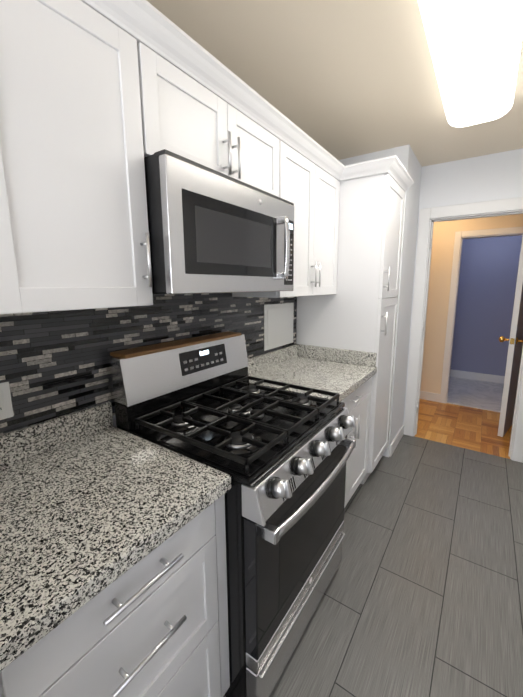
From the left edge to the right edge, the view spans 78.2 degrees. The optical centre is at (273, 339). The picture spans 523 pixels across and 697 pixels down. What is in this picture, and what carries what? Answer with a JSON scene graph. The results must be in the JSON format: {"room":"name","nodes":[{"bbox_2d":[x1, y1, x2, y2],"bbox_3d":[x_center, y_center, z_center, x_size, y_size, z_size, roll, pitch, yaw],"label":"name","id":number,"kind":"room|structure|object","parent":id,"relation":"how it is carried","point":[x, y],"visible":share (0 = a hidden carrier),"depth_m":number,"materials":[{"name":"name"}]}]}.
{"room":"kitchen","nodes":[
{"label":"kitchen","id":0,"kind":"room"},
{"bbox_2d":[113,323,296,426],"bbox_3d":[-0.711,0.012,1.278,0.100,2.500,5.430,6,12,33],"label":"wall","id":1,"kind":"structure","parent":0,"point":[114,421],"depth_m":1.33,"materials":[{"name":"white paint"}]},
{"bbox_2d":[0,0,152,313],"bbox_3d":[-0.623,-0.470,0.889,0.363,0.760,0.421,6,12,33],"label":"upper cabinet","id":2,"kind":"object","parent":1,"relation":"attached to","point":[74,233],"visible":1,"depth_m":0.81,"materials":[{"name":"white paint"}]},
{"bbox_2d":[0,293,296,434],"bbox_3d":[-0.879,0.111,0.937,0.006,0.520,3.857,6,12,33],"label":"backsplash","id":3,"kind":"structure","parent":1,"relation":"attached to","point":[54,364],"depth_m":1.21,"materials":[{"name":"black tile"}]},
{"bbox_2d":[0,382,13,419],"bbox_3d":[-0.847,0.193,0.987,0.008,0.116,0.072,6,12,33],"label":"outlet","id":4,"kind":"object","parent":3,"relation":"attached to","point":[6,410],"visible":1,"depth_m":1.00,"materials":[{"name":"white plastic"}]},
{"bbox_2d":[264,303,293,350],"bbox_3d":[0.051,-0.104,2.316,0.012,0.310,0.390,6,12,33],"label":"access panel","id":5,"kind":"object","parent":3,"relation":"attached to","point":[278,325],"visible":1,"depth_m":2.29,"materials":[{"name":"white plastic"}]},
{"bbox_2d":[137,42,278,196],"bbox_3d":[-0.296,-0.779,1.340,0.363,0.302,0.762,6,12,33],"label":"upper cabinet","id":6,"kind":"object","parent":1,"relation":"attached to","point":[183,114],"visible":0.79,"depth_m":1.14,"materials":[{"name":"white paint"}]},
{"bbox_2d":[144,149,293,293],"bbox_3d":[-0.255,-0.415,1.374,0.458,0.420,0.758,6,12,33],"label":"over-the-range microwave","id":7,"kind":"object","parent":6,"relation":"attached to","point":[212,230],"visible":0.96,"depth_m":1.11,"materials":[{"name":"silver metal"}]},
{"bbox_2d":[232,140,339,297],"bbox_3d":[0.126,-0.660,2.011,0.363,0.760,0.768,6,12,33],"label":"upper cabinet","id":8,"kind":"object","parent":1,"relation":"attached to","point":[309,189],"visible":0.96,"depth_m":1.90,"materials":[{"name":"white paint"}]},
{"bbox_2d":[147,0,522,166],"bbox_3d":[0.229,-1.166,0.450,2.350,0.100,5.430,6,12,33],"label":"ceiling","id":9,"kind":"structure","parent":0,"point":[340,79],"depth_m":1.56,"materials":[{"name":"beige paint"}]},
{"bbox_2d":[418,0,522,126],"bbox_3d":[0.860,-1.228,1.366,0.320,0.084,1.350,6,12,33],"label":"fluorescent ceiling light","id":10,"kind":"object","parent":9,"relation":"attached to","point":[475,47],"visible":1,"depth_m":1.32,"materials":[{"name":"white plastic"}]},
{"bbox_2d":[223,377,522,696],"bbox_3d":[0.873,1.190,1.981,4.400,0.062,8.000,6,12,33],"label":"floor","id":11,"kind":"structure","parent":0,"point":[422,596],"depth_m":1.65,"materials":[{"name":"grey tile"}]},
{"bbox_2d":[0,495,229,696],"bbox_3d":[-0.540,0.889,0.983,0.650,0.870,0.556,6,12,33],"label":"base cabinet","id":12,"kind":"object","parent":11,"relation":"on","point":[154,623],"visible":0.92,"depth_m":0.80,"materials":[{"name":"white paint"}]},
{"bbox_2d":[0,402,230,670],"bbox_3d":[-0.547,0.387,0.896,0.640,0.144,0.566,6,12,33],"label":"countertop","id":13,"kind":"structure","parent":12,"relation":"on","point":[94,501],"depth_m":0.82,"materials":[{"name":"white stone"}]},
{"bbox_2d":[111,334,356,696],"bbox_3d":[-0.103,0.642,1.453,0.771,1.200,0.756,6,12,33],"label":"gas range","id":14,"kind":"object","parent":11,"relation":"on","point":[281,456],"visible":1,"depth_m":1.22,"materials":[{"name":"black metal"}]},
{"bbox_2d":[110,331,240,358],"bbox_3d":[-0.408,0.012,1.519,0.105,0.016,0.692,6,12,33],"label":"cutting board","id":15,"kind":"object","parent":14,"relation":"on","point":[144,350],"visible":0.96,"depth_m":1.42,"materials":[{"name":"brown wood"}]},
{"bbox_2d":[297,174,404,483],"bbox_3d":[0.609,-0.040,2.568,0.680,2.170,0.500,6,12,33],"label":"pantry cabinet","id":16,"kind":"object","parent":11,"relation":"on","point":[357,311],"visible":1,"depth_m":2.26,"materials":[{"name":"white paint"}]},
{"bbox_2d":[81,0,413,191],"bbox_3d":[-0.175,-0.940,1.188,0.700,0.066,3.379,6,12,33],"label":"crown molding","id":17,"kind":"structure","parent":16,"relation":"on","point":[146,23],"depth_m":1.16,"materials":[{"name":"white paint"}]},
{"bbox_2d":[341,377,371,507],"bbox_3d":[0.246,0.689,2.160,0.650,0.870,0.768,6,12,33],"label":"base cabinet","id":18,"kind":"object","parent":11,"relation":"on","point":[357,401],"visible":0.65,"depth_m":2.13,"materials":[{"name":"white paint"}]},
{"bbox_2d":[248,344,376,401],"bbox_3d":[0.242,0.186,2.078,0.640,0.144,0.768,6,12,33],"label":"countertop","id":19,"kind":"structure","parent":18,"relation":"on","point":[344,373],"depth_m":2.16,"materials":[{"name":"white stone"}]},
{"bbox_2d":[338,144,421,456],"bbox_3d":[0.881,-0.278,2.985,0.655,2.500,0.547,6,12,33],"label":"wall","id":20,"kind":"structure","parent":0,"point":[407,157],"depth_m":2.72,"materials":[{"name":"white paint"}]},
{"bbox_2d":[403,148,522,422],"bbox_3d":[1.689,-0.256,2.854,2.150,2.500,0.120,6,12,33],"label":"wall","id":21,"kind":"structure","parent":0,"point":[494,176],"depth_m":2.64,"materials":[{"name":"white paint"}]},
{"bbox_2d":[389,423,403,456],"bbox_3d":[1.166,0.930,3.010,0.014,0.110,0.529,6,12,33],"label":"baseboard","id":22,"kind":"structure","parent":21,"relation":"attached to","point":[396,440],"depth_m":2.91,"materials":[{"name":"white wood"}]},
{"bbox_2d":[404,197,522,462],"bbox_3d":[1.753,-0.074,2.845,0.968,2.144,0.160,6,12,33],"label":"door frame","id":23,"kind":"structure","parent":21,"relation":"attached to","point":[428,217],"depth_m":2.88,"materials":[{"name":"white wood"}]},
{"bbox_2d":[420,214,522,393],"bbox_3d":[2.281,-0.405,3.878,4.400,2.450,0.120,6,12,33],"label":"wall","id":24,"kind":"structure","parent":0,"point":[443,238],"depth_m":3.93,"materials":[{"name":"beige paint"}]},
{"bbox_2d":[420,391,439,401],"bbox_3d":[1.271,0.651,4.651,2.050,0.110,0.014,6,12,33],"label":"baseboard","id":25,"kind":"structure","parent":24,"relation":"attached to","point":[429,396],"depth_m":4.14,"materials":[{"name":"white wood"}]},
{"bbox_2d":[440,226,522,411],"bbox_3d":[2.528,-0.198,3.741,0.878,2.089,0.143,6,12,33],"label":"door frame","id":26,"kind":"structure","parent":24,"relation":"attached to","point":[460,236],"depth_m":3.85,"materials":[{"name":"white wood"}]},
{"bbox_2d":[497,235,522,436],"bbox_3d":[2.468,-0.085,3.261,0.299,2.003,0.743,6,12,33],"label":"hall door","id":27,"kind":"structure","parent":24,"relation":"in","point":[515,340],"depth_m":3.07,"materials":[{"name":"white paint"}]},
{"bbox_2d":[450,235,521,375],"bbox_3d":[3.296,-0.572,4.860,2.200,2.450,0.100,6,12,33],"label":"wall","id":28,"kind":"structure","parent":0,"point":[488,274],"depth_m":4.87,"materials":[{"name":"blue paint"}]},
{"bbox_2d":[450,369,504,383],"bbox_3d":[3.264,0.584,5.007,1.999,0.118,0.018,6,12,33],"label":"baseboard","id":29,"kind":"structure","parent":28,"relation":"attached to","point":[478,376],"depth_m":5.03,"materials":[{"name":"white wood"}]}
]}

